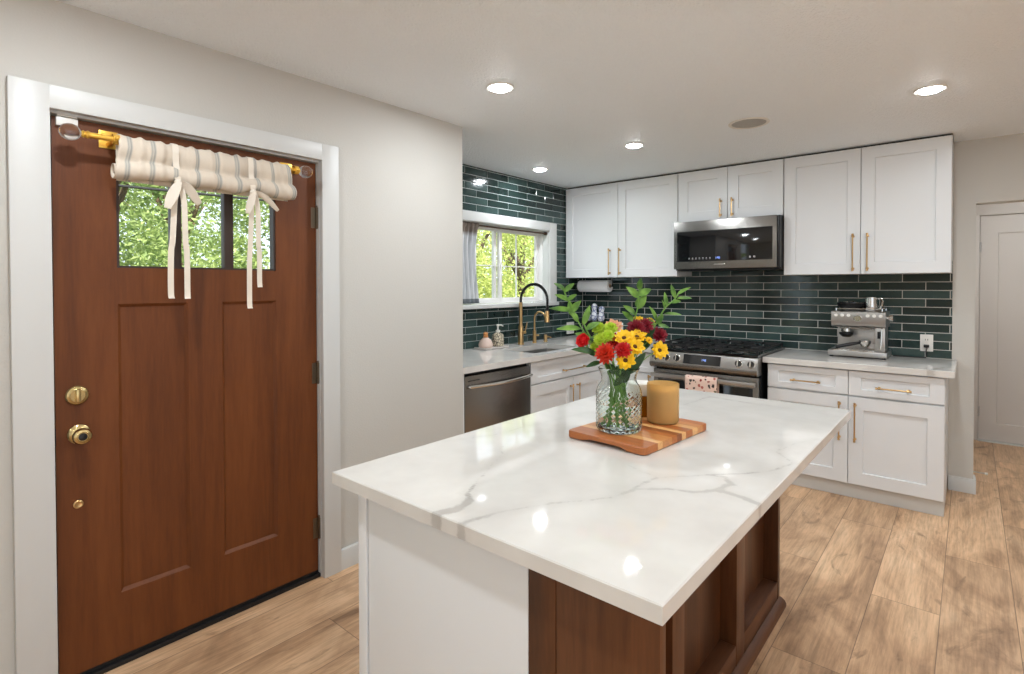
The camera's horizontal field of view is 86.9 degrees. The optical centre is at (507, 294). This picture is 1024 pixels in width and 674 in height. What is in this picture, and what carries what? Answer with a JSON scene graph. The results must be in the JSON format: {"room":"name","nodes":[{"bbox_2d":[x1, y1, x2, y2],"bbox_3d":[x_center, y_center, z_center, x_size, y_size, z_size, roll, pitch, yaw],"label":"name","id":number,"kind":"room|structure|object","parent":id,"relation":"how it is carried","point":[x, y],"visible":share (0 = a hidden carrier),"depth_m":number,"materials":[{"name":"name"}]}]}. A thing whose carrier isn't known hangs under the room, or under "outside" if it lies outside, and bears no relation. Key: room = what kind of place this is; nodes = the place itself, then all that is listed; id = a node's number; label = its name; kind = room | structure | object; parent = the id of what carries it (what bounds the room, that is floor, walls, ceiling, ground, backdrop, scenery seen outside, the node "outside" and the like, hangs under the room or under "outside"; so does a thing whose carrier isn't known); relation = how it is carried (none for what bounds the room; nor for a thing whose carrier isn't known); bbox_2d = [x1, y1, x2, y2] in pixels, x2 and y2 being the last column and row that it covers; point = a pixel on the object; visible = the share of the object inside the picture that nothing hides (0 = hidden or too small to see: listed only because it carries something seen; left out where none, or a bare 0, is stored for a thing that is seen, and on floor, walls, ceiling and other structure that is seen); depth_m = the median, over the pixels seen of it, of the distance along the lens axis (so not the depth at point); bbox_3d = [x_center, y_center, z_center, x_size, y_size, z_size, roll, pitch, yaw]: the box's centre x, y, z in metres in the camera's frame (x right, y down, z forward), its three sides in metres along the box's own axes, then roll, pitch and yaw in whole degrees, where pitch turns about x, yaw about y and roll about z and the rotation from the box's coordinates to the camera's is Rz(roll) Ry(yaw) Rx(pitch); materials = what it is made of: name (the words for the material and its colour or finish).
{"room":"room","nodes":[
{"label":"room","id":0,"kind":"room"},
{"bbox_2d":[110,134,296,308],"bbox_3d":[-1.186,-0.262,2.191,0.098,0.648,0.682,1,1,41],"label":"shade","id":1,"kind":"object","parent":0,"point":[186,170],"visible":1,"depth_m":2.12,"materials":[{"name":"fabric"}]},
{"bbox_2d":[0,0,462,673],"bbox_3d":[-2.192,0.203,1.280,0.158,2.424,5.686,1,1,41],"label":"wall","id":2,"kind":"structure","parent":0,"point":[401,203],"depth_m":2.78,"materials":[{"name":"grey paint"}]},
{"bbox_2d":[6,75,340,673],"bbox_3d":[-1.303,0.338,2.296,0.185,2.122,1.215,1,1,41],"label":"trim","id":3,"kind":"structure","parent":2,"relation":"attached to","point":[30,104],"depth_m":1.84,"materials":[{"name":"grey paint"}]},
{"bbox_2d":[50,115,320,673],"bbox_3d":[-1.256,0.374,2.271,0.113,2.011,1.021,1,1,41],"label":"door","id":4,"kind":"structure","parent":2,"relation":"in","point":[186,468],"depth_m":2.18,"materials":[{"name":"brown wood"}]},
{"bbox_2d":[55,114,77,125],"bbox_3d":[-1.558,-0.611,1.909,0.018,0.037,0.062,1,1,41],"label":"sensor","id":5,"kind":"object","parent":4,"relation":"attached to","point":[59,119],"visible":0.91,"depth_m":1.90,"materials":[{"name":"white plastic"}]},
{"bbox_2d":[58,123,312,177],"bbox_3d":[-1.242,-0.571,2.197,0.125,0.074,0.925,1,1,41],"label":"curtain rod","id":6,"kind":"object","parent":4,"relation":"attached to","point":[69,131],"visible":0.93,"depth_m":1.93,"materials":[{"name":"gold metal"}]},
{"bbox_2d":[88,572,320,673],"bbox_3d":[-1.304,1.389,2.328,0.142,0.018,1.010,1,1,41],"label":"trim","id":7,"kind":"structure","parent":2,"relation":"attached to","point":[109,667],"depth_m":2.25,"materials":[{"name":"black plastic"}]},
{"bbox_2d":[341,541,358,570],"bbox_3d":[-0.559,1.336,3.060,0.022,0.100,0.886,1,1,41],"label":"baseboard","id":8,"kind":"structure","parent":2,"relation":"attached to","point":[349,554],"depth_m":2.76,"materials":[{"name":"grey paint"}]},
{"bbox_2d":[462,165,581,349],"bbox_3d":[-0.080,0.145,4.857,0.163,2.424,2.493,1,1,41],"label":"wall","id":9,"kind":"structure","parent":0,"point":[462,165],"depth_m":4.86,"materials":[{"name":"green tile"}]},
{"bbox_2d":[463,210,558,309],"bbox_3d":[-0.059,-0.286,4.836,0.194,0.804,1.524,1,1,41],"label":"window","id":10,"kind":"structure","parent":9,"relation":"in","point":[545,246],"depth_m":5.04,"materials":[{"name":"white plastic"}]},
{"bbox_2d":[479,225,546,234],"bbox_3d":[-0.035,-0.585,4.810,0.032,0.032,1.261,1,1,41],"label":"tension rod","id":11,"kind":"object","parent":10,"relation":"attached to","point":[544,233],"visible":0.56,"depth_m":4.89,"materials":[{"name":"brown metal"}]},
{"bbox_2d":[463,221,478,303],"bbox_3d":[-0.341,-0.262,4.458,0.042,0.678,0.308,1,1,41],"label":"cafe curtain","id":12,"kind":"object","parent":11,"relation":"hanging from","point":[470,229],"visible":0.61,"depth_m":4.48,"materials":[{"name":"white fabric"}]},
{"bbox_2d":[462,164,581,348],"bbox_3d":[-0.018,-0.312,4.795,0.004,1.508,2.488,1,1,41],"label":"tile","id":13,"kind":"structure","parent":9,"relation":"attached to","point":[480,314],"depth_m":4.92,"materials":[{"name":"teal tile"}]},
{"bbox_2d":[567,322,573,333],"bbox_3d":[0.645,0.345,5.564,0.008,0.120,0.132,1,1,41],"label":"wall outlet","id":14,"kind":"object","parent":13,"relation":"attached to","point":[568,323],"visible":0.54,"depth_m":5.56,"materials":[{"name":"white plastic"}]},
{"bbox_2d":[56,0,1023,188],"bbox_3d":[1.031,-1.075,1.304,6.750,0.120,10.150,1,1,41],"label":"ceiling","id":15,"kind":"structure","parent":0,"point":[590,79],"depth_m":2.44,"materials":[{"name":"white paint"}]},
{"bbox_2d":[486,82,513,92],"bbox_3d":[-0.038,-1.024,2.695,0.138,0.019,0.138,1,1,41],"label":"recessed light","id":16,"kind":"object","parent":15,"relation":"in","point":[495,87],"visible":1,"depth_m":2.67,"materials":[{"name":"white plastic"}]},
{"bbox_2d":[532,167,547,171],"bbox_3d":[0.274,-1.054,4.584,0.138,0.019,0.138,1,1,41],"label":"recessed light","id":17,"kind":"object","parent":15,"relation":"in","point":[538,169],"visible":1,"depth_m":4.55,"materials":[{"name":"white plastic"}]},
{"bbox_2d":[624,142,643,147],"bbox_3d":[0.890,-1.043,3.809,0.138,0.019,0.138,1,1,41],"label":"recessed light","id":18,"kind":"object","parent":15,"relation":"in","point":[636,144],"visible":1,"depth_m":3.78,"materials":[{"name":"white plastic"}]},
{"bbox_2d":[728,117,769,128],"bbox_3d":[1.469,-1.042,3.294,0.232,0.007,0.232,1,1,41],"label":"ceiling speaker","id":19,"kind":"object","parent":15,"relation":"attached to","point":[750,122],"visible":1,"depth_m":3.29,"materials":[{"name":"white plastic"}]},
{"bbox_2d":[732,119,765,127],"bbox_3d":[1.469,-1.043,3.294,0.195,0.004,0.195,1,1,41],"label":"grille","id":20,"kind":"object","parent":19,"relation":"attached to","point":[740,123],"depth_m":3.29,"materials":[{"name":"grey metal"}]},
{"bbox_2d":[913,84,947,94],"bbox_3d":[2.136,-1.029,2.733,0.138,0.019,0.138,1,1,41],"label":"recessed light","id":21,"kind":"object","parent":15,"relation":"in","point":[930,89],"visible":1,"depth_m":2.71,"materials":[{"name":"white plastic"}]},
{"bbox_2d":[104,440,1023,673],"bbox_3d":[1.036,1.439,1.343,6.750,0.060,10.150,1,1,41],"label":"floor","id":22,"kind":"structure","parent":0,"point":[867,587],"depth_m":2.42,"materials":[{"name":"brown wood"}]},
{"bbox_2d":[463,363,532,433],"bbox_3d":[-0.289,0.937,3.896,0.688,0.870,0.744,1,1,41],"label":"dishwasher","id":23,"kind":"object","parent":22,"relation":"on","point":[498,395],"visible":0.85,"depth_m":3.69,"materials":[{"name":"silver metal"}]},
{"bbox_2d":[527,353,602,413],"bbox_3d":[0.287,0.925,4.607,0.677,0.871,1.061,1,1,41],"label":"base cabinet","id":24,"kind":"object","parent":22,"relation":"on","point":[554,382],"visible":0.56,"depth_m":4.32,"materials":[{"name":"white paint"}]},
{"bbox_2d":[463,335,675,373],"bbox_3d":[0.416,0.471,4.435,1.123,0.040,2.488,1,1,41],"label":"countertop","id":25,"kind":"structure","parent":24,"relation":"on","point":[474,360],"depth_m":4.16,"materials":[{"name":"white stone"}]},
{"bbox_2d":[474,345,508,349],"bbox_3d":[-0.134,0.441,4.491,0.130,0.019,0.285,1,1,41],"label":"soap tray","id":26,"kind":"object","parent":25,"relation":"on","point":[504,346],"visible":0.77,"depth_m":4.42,"materials":[{"name":"ceramic"}]},
{"bbox_2d":[478,332,492,347],"bbox_3d":[-0.181,0.373,4.435,0.120,0.129,0.120,1,1,41],"label":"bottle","id":27,"kind":"object","parent":26,"relation":"on","point":[485,342],"visible":1,"depth_m":4.40,"materials":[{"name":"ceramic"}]},
{"bbox_2d":[492,324,503,346],"bbox_3d":[-0.084,0.343,4.549,0.100,0.184,0.100,1,1,41],"label":"soap bottle","id":28,"kind":"object","parent":26,"relation":"on","point":[497,337],"visible":0.99,"depth_m":4.51,"materials":[{"name":"beige glass"}]},
{"bbox_2d":[518,283,549,344],"bbox_3d":[0.223,0.173,4.705,0.342,0.548,0.060,1,1,41],"label":"kitchen faucet","id":29,"kind":"object","parent":25,"relation":"on","point":[521,332],"visible":1,"depth_m":4.78,"materials":[{"name":"gold metal"}]},
{"bbox_2d":[532,311,544,342],"bbox_3d":[0.285,0.297,4.884,0.154,0.293,0.044,1,1,41],"label":"tap","id":30,"kind":"object","parent":25,"relation":"on","point":[536,313],"visible":0.93,"depth_m":4.91,"materials":[{"name":"gold metal"}]},
{"bbox_2d":[523,348,559,352],"bbox_3d":[0.283,0.577,4.522,0.385,0.170,0.670,1,1,41],"label":"sink","id":31,"kind":"object","parent":25,"relation":"in","point":[544,349],"visible":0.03,"depth_m":4.80,"materials":[{"name":"silver metal"}]},
{"bbox_2d":[583,321,605,335],"bbox_3d":[0.899,0.354,5.557,0.240,0.158,0.090,1,1,41],"label":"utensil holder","id":32,"kind":"object","parent":25,"relation":"on","point":[591,333],"visible":0.17,"depth_m":5.54,"materials":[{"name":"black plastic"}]},
{"bbox_2d":[591,303,597,320],"bbox_3d":[0.891,0.185,5.561,0.072,0.180,0.070,1,1,41],"label":"utensil","id":33,"kind":"object","parent":32,"relation":"on","point":[594,316],"visible":1,"depth_m":5.54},
{"bbox_2d":[598,306,604,320],"bbox_3d":[0.952,0.198,5.509,0.072,0.157,0.070,1,1,41],"label":"utensil","id":34,"kind":"object","parent":32,"relation":"on","point":[601,317],"visible":1,"depth_m":5.48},
{"bbox_2d":[358,495,785,673],"bbox_3d":[0.493,0.961,1.875,0.891,0.881,1.775,1,1,41],"label":"kitchen island","id":35,"kind":"object","parent":22,"relation":"on","point":[432,600],"visible":0.32,"depth_m":1.30,"materials":[{"name":"white paint"}]},
{"bbox_2d":[332,388,850,625],"bbox_3d":[0.467,0.503,1.873,0.973,0.034,1.804,1,1,41],"label":"island countertop","id":36,"kind":"structure","parent":35,"relation":"on","point":[636,534],"depth_m":1.38,"materials":[{"name":"white stone"}]},
{"bbox_2d":[569,417,705,455],"bbox_3d":[0.458,0.473,1.884,0.425,0.024,0.300,-1,1,-45],"label":"cutting board","id":37,"kind":"object","parent":36,"relation":"on","point":[652,438],"visible":0.73,"depth_m":1.78,"materials":[{"name":"brown wood"}]},
{"bbox_2d":[596,364,641,434],"bbox_3d":[0.378,0.354,1.842,0.155,0.213,0.155,1,1,41],"label":"glass vase","id":38,"kind":"object","parent":37,"relation":"on","point":[618,392],"visible":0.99,"depth_m":1.78,"materials":[{"name":"clear glass"}]},
{"bbox_2d":[557,305,600,337],"bbox_3d":[0.292,0.241,1.868,0.244,0.408,0.051,0,1,18],"label":"leaf sprig","id":39,"kind":"object","parent":38,"relation":"in","point":[586,315],"visible":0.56,"depth_m":1.88,"materials":[{"name":"green plant"}]},
{"bbox_2d":[576,333,605,367],"bbox_3d":[0.295,0.289,1.854,0.121,0.312,0.058,0,1,18],"label":"rose","id":40,"kind":"object","parent":38,"relation":"in","point":[582,340],"visible":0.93,"depth_m":1.85,"materials":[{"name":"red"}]},
{"bbox_2d":[590,342,606,368],"bbox_3d":[0.330,0.303,1.843,0.114,0.286,0.028,0,1,33],"label":"flower","id":41,"kind":"object","parent":38,"relation":"in","point":[593,346],"visible":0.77,"depth_m":1.85,"materials":[{"name":"green plant"}]},
{"bbox_2d":[592,323,613,364],"bbox_3d":[0.349,0.270,1.879,0.121,0.348,0.038,0,1,25],"label":"flower","id":42,"kind":"object","parent":38,"relation":"in","point":[599,329],"visible":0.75,"depth_m":1.88,"materials":[{"name":"green plant"}]},
{"bbox_2d":[593,333,612,363],"bbox_3d":[0.338,0.288,1.849,0.090,0.314,0.044,0,1,-14],"label":"flower","id":43,"kind":"object","parent":38,"relation":"in","point":[598,340],"visible":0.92,"depth_m":1.84,"materials":[{"name":"green plant"}]},
{"bbox_2d":[594,342,614,368],"bbox_3d":[0.344,0.303,1.793,0.111,0.287,0.056,0,1,-8],"label":"chrysanthemum","id":44,"kind":"object","parent":38,"relation":"in","point":[605,353],"visible":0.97,"depth_m":1.78,"materials":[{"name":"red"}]},
{"bbox_2d":[601,329,614,365],"bbox_3d":[0.358,0.282,1.831,0.090,0.327,0.039,0,1,12],"label":"flower","id":45,"kind":"object","parent":38,"relation":"in","point":[609,334],"visible":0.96,"depth_m":1.82,"materials":[{"name":"green plant"}]},
{"bbox_2d":[603,321,617,358],"bbox_3d":[0.350,0.270,1.867,0.050,0.350,0.068,1,1,41],"label":"flower","id":46,"kind":"object","parent":38,"relation":"in","point":[612,326],"visible":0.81,"depth_m":1.87,"materials":[{"name":"green plant"}]},
{"bbox_2d":[606,332,617,348],"bbox_3d":[0.372,0.287,1.837,0.084,0.316,0.060,-1,1,-27],"label":"chrysanthemum","id":47,"kind":"object","parent":38,"relation":"in","point":[614,342],"visible":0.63,"depth_m":1.82,"materials":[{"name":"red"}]},
{"bbox_2d":[606,318,622,357],"bbox_3d":[0.388,0.265,1.889,0.105,0.358,0.063,1,1,41],"label":"carnation","id":48,"kind":"object","parent":38,"relation":"in","point":[616,322],"visible":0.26,"depth_m":1.90,"materials":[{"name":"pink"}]},
{"bbox_2d":[614,342,632,368],"bbox_3d":[0.364,0.300,1.788,0.056,0.291,0.101,-1,1,-31],"label":"chrysanthemum","id":49,"kind":"object","parent":38,"relation":"in","point":[622,349],"visible":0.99,"depth_m":1.76,"materials":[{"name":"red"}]},
{"bbox_2d":[614,329,633,342],"bbox_3d":[0.387,0.282,1.803,0.058,0.328,0.057,-1,1,-33],"label":"daisy","id":50,"kind":"object","parent":38,"relation":"in","point":[624,336],"visible":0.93,"depth_m":1.80,"materials":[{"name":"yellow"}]},
{"bbox_2d":[605,352,645,369],"bbox_3d":[0.391,0.319,1.816,0.131,0.253,0.074,0,1,31],"label":"leaf sprig","id":51,"kind":"object","parent":38,"relation":"in","point":[640,358],"visible":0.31,"depth_m":1.81,"materials":[{"name":"green plant"}]},
{"bbox_2d":[616,353,635,369],"bbox_3d":[0.385,0.315,1.815,0.064,0.261,0.119,0,1,-2],"label":"daisy","id":52,"kind":"object","parent":38,"relation":"in","point":[624,362],"visible":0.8,"depth_m":1.77,"materials":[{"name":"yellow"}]},
{"bbox_2d":[626,319,645,352],"bbox_3d":[0.430,0.265,1.858,0.093,0.361,0.052,0,1,-3],"label":"chrysanthemum","id":53,"kind":"object","parent":38,"relation":"in","point":[638,325],"visible":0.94,"depth_m":1.86,"materials":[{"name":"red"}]},
{"bbox_2d":[622,278,650,321],"bbox_3d":[0.440,0.193,1.895,0.129,0.502,0.053,0,1,-20],"label":"leaf sprig","id":54,"kind":"object","parent":38,"relation":"in","point":[640,302],"visible":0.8,"depth_m":1.90,"materials":[{"name":"green plant"}]},
{"bbox_2d":[629,337,645,354],"bbox_3d":[0.409,0.294,1.799,0.098,0.302,0.041,0,1,16],"label":"daisy","id":55,"kind":"object","parent":38,"relation":"in","point":[637,346],"visible":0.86,"depth_m":1.79,"materials":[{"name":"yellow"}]},
{"bbox_2d":[631,329,646,340],"bbox_3d":[0.411,0.281,1.851,0.127,0.328,0.062,1,1,41],"label":"daisy","id":56,"kind":"object","parent":38,"relation":"in","point":[640,335],"visible":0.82,"depth_m":1.83,"materials":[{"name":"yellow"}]},
{"bbox_2d":[634,337,652,356],"bbox_3d":[0.418,0.296,1.845,0.166,0.299,0.026,0,1,-14],"label":"daisy","id":57,"kind":"object","parent":38,"relation":"in","point":[648,339],"visible":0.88,"depth_m":1.86,"materials":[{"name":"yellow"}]},
{"bbox_2d":[638,318,653,332],"bbox_3d":[0.426,0.264,1.865,0.180,0.362,0.044,0,1,-17],"label":"chrysanthemum","id":58,"kind":"object","parent":38,"relation":"in","point":[646,322],"visible":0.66,"depth_m":1.87,"materials":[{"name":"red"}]},
{"bbox_2d":[640,327,667,354],"bbox_3d":[0.459,0.279,1.861,0.221,0.332,0.036,0,1,-22],"label":"chrysanthemum","id":59,"kind":"object","parent":38,"relation":"in","point":[659,334],"visible":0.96,"depth_m":1.89,"materials":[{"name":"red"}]},
{"bbox_2d":[643,340,668,360],"bbox_3d":[0.437,0.302,1.844,0.228,0.287,0.028,0,1,-1],"label":"daisy","id":60,"kind":"object","parent":38,"relation":"in","point":[660,350],"visible":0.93,"depth_m":1.84,"materials":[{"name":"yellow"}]},
{"bbox_2d":[637,380,647,416],"bbox_3d":[0.502,0.394,2.048,0.088,0.126,0.088,1,1,41],"label":"jar","id":61,"kind":"object","parent":37,"relation":"on","point":[642,383],"visible":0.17,"depth_m":2.01,"materials":[{"name":"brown glass"}]},
{"bbox_2d":[647,380,678,424],"bbox_3d":[0.558,0.389,1.945,0.112,0.140,0.112,1,1,41],"label":"candle","id":62,"kind":"object","parent":37,"relation":"on","point":[662,395],"visible":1,"depth_m":1.90,"materials":[{"name":"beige wax"}]},
{"bbox_3d":[0.378,0.410,1.843,0.147,0.083,0.147,1,1,41],"label":"water","id":63,"kind":"object","parent":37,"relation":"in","visible":0},
{"bbox_2d":[549,283,590,340],"bbox_3d":[0.253,0.203,1.880,0.218,0.484,0.040,0,1,9],"label":"leaf sprig","id":64,"kind":"object","parent":63,"relation":"in","point":[571,308],"visible":0.86,"depth_m":1.89,"materials":[{"name":"green plant"}]},
{"bbox_2d":[571,347,604,366],"bbox_3d":[0.310,0.312,1.839,0.191,0.268,0.035,0,1,-3],"label":"leaf sprig","id":65,"kind":"object","parent":63,"relation":"in","point":[586,350],"visible":0.58,"depth_m":1.83,"materials":[{"name":"green plant"}]},
{"bbox_2d":[590,329,654,354],"bbox_3d":[0.397,0.282,1.848,0.234,0.326,0.090,0,1,1],"label":"leaf sprig","id":66,"kind":"object","parent":63,"relation":"in","point":[650,334],"visible":0.22,"depth_m":1.88,"materials":[{"name":"green"}]},
{"bbox_2d":[634,285,690,355],"bbox_3d":[0.488,0.206,1.872,0.325,0.479,0.043,0,1,-14],"label":"leaf sprig","id":67,"kind":"object","parent":63,"relation":"in","point":[659,319],"visible":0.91,"depth_m":1.89,"materials":[{"name":"green plant"}]},
{"bbox_2d":[609,351,655,380],"bbox_3d":[1.255,0.919,4.910,0.456,0.871,0.692,1,1,41],"label":"base cabinet","id":68,"kind":"object","parent":22,"relation":"on","point":[645,369],"visible":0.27,"depth_m":4.58,"materials":[{"name":"white paint"}]},
{"bbox_2d":[649,337,784,398],"bbox_3d":[1.711,0.878,4.419,0.824,0.966,0.806,1,1,41],"label":"gas range","id":69,"kind":"object","parent":22,"relation":"on","point":[739,366],"visible":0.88,"depth_m":4.12,"materials":[{"name":"silver metal"}]},
{"bbox_2d":[685,374,718,392],"bbox_3d":[1.481,0.787,4.124,0.248,0.326,0.060,1,1,41],"label":"dish towel","id":70,"kind":"object","parent":69,"relation":"hanging from","point":[692,382],"visible":0.44,"depth_m":4.10,"materials":[{"name":"pink fabric"}]},
{"bbox_2d":[651,341,784,358],"bbox_3d":[1.727,0.443,4.431,0.824,0.024,0.755,1,1,41],"label":"cooktop","id":71,"kind":"object","parent":69,"relation":"in","point":[701,352],"depth_m":4.19,"materials":[{"name":"black metal"}]},
{"bbox_2d":[768,363,947,516],"bbox_3d":[2.482,0.932,3.859,1.010,0.871,0.692,1,1,41],"label":"base cabinet","id":72,"kind":"object","parent":22,"relation":"on","point":[892,450],"visible":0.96,"depth_m":3.52,"materials":[{"name":"white paint"}]},
{"bbox_2d":[763,349,956,378],"bbox_3d":[2.492,0.476,3.850,1.083,0.040,0.676,1,1,41],"label":"countertop","id":73,"kind":"structure","parent":72,"relation":"on","point":[945,368],"depth_m":3.68,"materials":[{"name":"white stone"}]},
{"bbox_2d":[828,301,893,359],"bbox_3d":[2.592,0.251,3.958,0.382,0.406,0.303,1,1,41],"label":"espresso machine","id":74,"kind":"object","parent":73,"relation":"on","point":[861,333],"visible":1,"depth_m":3.90,"materials":[{"name":"silver metal"}]},
{"bbox_2d":[833,347,874,351],"bbox_3d":[2.527,0.403,3.934,0.255,0.008,0.148,1,1,41],"label":"drip tray","id":75,"kind":"object","parent":74,"relation":"on","point":[835,349],"depth_m":3.92,"materials":[{"name":"silver metal"}]},
{"bbox_2d":[864,297,883,310],"bbox_3d":[2.644,0.071,3.916,0.086,0.098,0.110,0,1,-12],"label":"milk jug","id":76,"kind":"object","parent":74,"relation":"on","point":[870,302],"visible":0.94,"depth_m":3.89,"materials":[{"name":"silver metal"}]},
{"bbox_2d":[893,344,928,357],"bbox_3d":[2.910,0.406,3.902,0.210,0.096,0.033,1,1,41],"label":"power cord","id":77,"kind":"object","parent":73,"relation":"on","point":[925,345],"visible":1,"depth_m":3.85,"materials":[{"name":"black plastic"}]},
{"bbox_2d":[582,133,1023,488],"bbox_3d":[3.179,0.156,3.790,6.501,2.424,0.127,1,1,41],"label":"wall","id":78,"kind":"structure","parent":0,"point":[990,170],"depth_m":3.73,"materials":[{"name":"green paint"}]},
{"bbox_2d":[566,174,691,277],"bbox_3d":[1.128,-0.612,5.205,1.175,0.898,0.363,1,1,41],"label":"upper cabinet","id":79,"kind":"object","parent":78,"relation":"attached to","point":[623,229],"visible":1,"depth_m":5.05,"materials":[{"name":"white paint"}]},
{"bbox_2d":[577,278,612,286],"bbox_3d":[0.879,-0.120,5.462,0.406,0.093,0.040,1,1,41],"label":"paper towel holder","id":80,"kind":"object","parent":79,"relation":"attached to","point":[611,285],"visible":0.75,"depth_m":5.33,"materials":[{"name":"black metal"}]},
{"bbox_2d":[577,280,612,291],"bbox_3d":[0.880,-0.084,5.461,0.352,0.119,0.119,1,1,41],"label":"paper towel roll","id":81,"kind":"object","parent":80,"relation":"on","point":[582,285],"visible":0.98,"depth_m":5.41,"materials":[{"name":"white paper"}]},
{"bbox_2d":[678,159,783,222],"bbox_3d":[1.898,-0.836,4.544,0.839,0.433,0.367,1,1,41],"label":"upper cabinet","id":82,"kind":"object","parent":78,"relation":"attached to","point":[752,189],"visible":0.92,"depth_m":4.41,"materials":[{"name":"white paint"}]},
{"bbox_2d":[674,215,783,271],"bbox_3d":[1.879,-0.405,4.529,0.840,0.416,0.416,1,1,41],"label":"microwave","id":83,"kind":"object","parent":82,"relation":"attached to","point":[755,242],"visible":0.94,"depth_m":4.34,"materials":[{"name":"silver metal"}]},
{"bbox_2d":[568,133,953,188],"bbox_3d":[1.854,-1.060,4.625,3.027,0.012,0.293,1,1,41],"label":"trim","id":84,"kind":"structure","parent":78,"relation":"attached to","point":[951,133],"depth_m":4.18,"materials":[{"name":"grey"}]},
{"bbox_2d":[583,261,952,358],"bbox_3d":[1.950,0.097,4.757,3.035,0.684,0.004,1,1,41],"label":"wall tile","id":85,"kind":"structure","parent":78,"relation":"attached to","point":[773,293],"depth_m":4.47,"materials":[{"name":"teal tile"}]},
{"bbox_2d":[920,334,932,351],"bbox_3d":[2.991,0.347,3.858,0.074,0.120,0.008,1,1,41],"label":"wall outlet","id":86,"kind":"object","parent":85,"relation":"attached to","point":[926,339],"visible":1,"depth_m":3.86,"materials":[{"name":"white plastic"}]},
{"bbox_2d":[784,135,953,274],"bbox_3d":[2.599,-0.596,3.944,0.999,0.898,0.363,1,1,41],"label":"upper cabinet","id":87,"kind":"object","parent":78,"relation":"attached to","point":[886,208],"visible":1,"depth_m":3.79,"materials":[{"name":"white paint"}]},
{"bbox_2d":[948,475,975,494],"bbox_3d":[3.186,1.318,3.789,0.147,0.100,0.134,1,1,41],"label":"baseboard","id":88,"kind":"structure","parent":78,"relation":"attached to","point":[956,483],"depth_m":3.74,"materials":[{"name":"grey paint"}]},
{"bbox_2d":[978,271,979,377],"bbox_3d":[4.760,0.139,4.712,1.500,2.424,0.145,1,1,41],"label":"wall","id":89,"kind":"structure","parent":0,"point":[979,271],"depth_m":5.07,"materials":[{"name":"beige paint"}]},
{"bbox_2d":[974,202,1023,439],"bbox_3d":[4.702,0.261,4.723,1.000,2.180,0.115,1,1,41],"label":"trim","id":90,"kind":"structure","parent":89,"relation":"attached to","point":[1016,207],"depth_m":4.97,"materials":[{"name":"beige paint"}]},
{"bbox_2d":[978,214,1023,444],"bbox_3d":[4.661,0.313,4.723,0.826,2.052,0.050,1,1,41],"label":"door","id":91,"kind":"structure","parent":89,"relation":"in","point":[1001,249],"depth_m":4.89,"materials":[{"name":"beige paint"}]},
{"bbox_2d":[978,439,1023,446],"bbox_3d":[4.655,1.347,4.726,0.824,0.009,0.060,1,1,41],"label":"trim","id":92,"kind":"structure","parent":89,"relation":"attached to","point":[983,440],"depth_m":4.88,"materials":[{"name":"grey paint"}]},
{"bbox_3d":[-5.708,-0.021,0.808,0.170,3.100,0.170,1,1,41],"label":"utility pole","id":93,"kind":"object","parent":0,"visible":0},
{"bbox_2d":[119,184,263,200],"bbox_3d":[-3.344,-0.820,3.510,0.017,0.094,7.002,1,1,42],"label":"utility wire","id":94,"kind":"object","parent":93,"relation":"attached to","point":[120,185],"visible":0.29,"depth_m":4.22,"materials":[{"name":"black"}]},
{"label":"outside","id":95,"kind":"structure","parent":0,"visible":0},
{"bbox_3d":[-8.797,1.387,15.465,26.540,0.150,40.000,1,1,41],"label":"lawn","id":96,"kind":"structure","parent":95,"visible":0},
{"bbox_2d":[119,181,215,266],"bbox_3d":[-4.713,-0.946,6.112,2.468,4.797,2.841,1,1,38],"label":"tree","id":97,"kind":"object","parent":96,"relation":"on","point":[123,191],"visible":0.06,"depth_m":6.26,"materials":[{"name":"green plant"}]},
{"bbox_2d":[119,184,260,266],"bbox_3d":[-5.884,-1.428,9.526,3.674,5.659,2.928,0,1,16],"label":"tree","id":98,"kind":"object","parent":96,"relation":"on","point":[196,209],"visible":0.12,"depth_m":9.50,"materials":[{"name":"green plant"}]},
{"bbox_2d":[119,182,269,267],"bbox_3d":[-8.062,-1.427,13.249,4.758,5.734,4.744,-1,1,-43],"label":"tree","id":99,"kind":"object","parent":96,"relation":"on","point":[141,194],"visible":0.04,"depth_m":12.82,"materials":[{"name":"green plant"}]},
{"bbox_2d":[200,195,269,268],"bbox_3d":[-3.432,-0.908,8.115,2.599,4.655,2.668,-1,1,-44],"label":"tree","id":100,"kind":"object","parent":96,"relation":"on","point":[238,258],"visible":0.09,"depth_m":7.69,"materials":[{"name":"green plant"}]},
{"bbox_2d":[464,230,533,304],"bbox_3d":[-0.636,-0.342,8.906,2.467,3.608,2.558,1,1,38],"label":"tree","id":101,"kind":"object","parent":96,"relation":"on","point":[486,282],"visible":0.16,"depth_m":8.48,"materials":[{"name":"green plant"}]},
{"bbox_2d":[478,234,533,296],"bbox_3d":[0.220,-0.668,11.650,2.920,4.282,3.033,1,1,36],"label":"tree","id":102,"kind":"object","parent":96,"relation":"on","point":[522,274],"visible":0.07,"depth_m":11.32,"materials":[{"name":"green plant"}]},
{"bbox_2d":[478,230,533,297],"bbox_3d":[0.219,-1.132,16.250,3.600,5.000,3.557,1,1,37],"label":"tree","id":103,"kind":"object","parent":96,"relation":"on","point":[526,258],"visible":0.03,"depth_m":15.80,"materials":[{"name":"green plant"}]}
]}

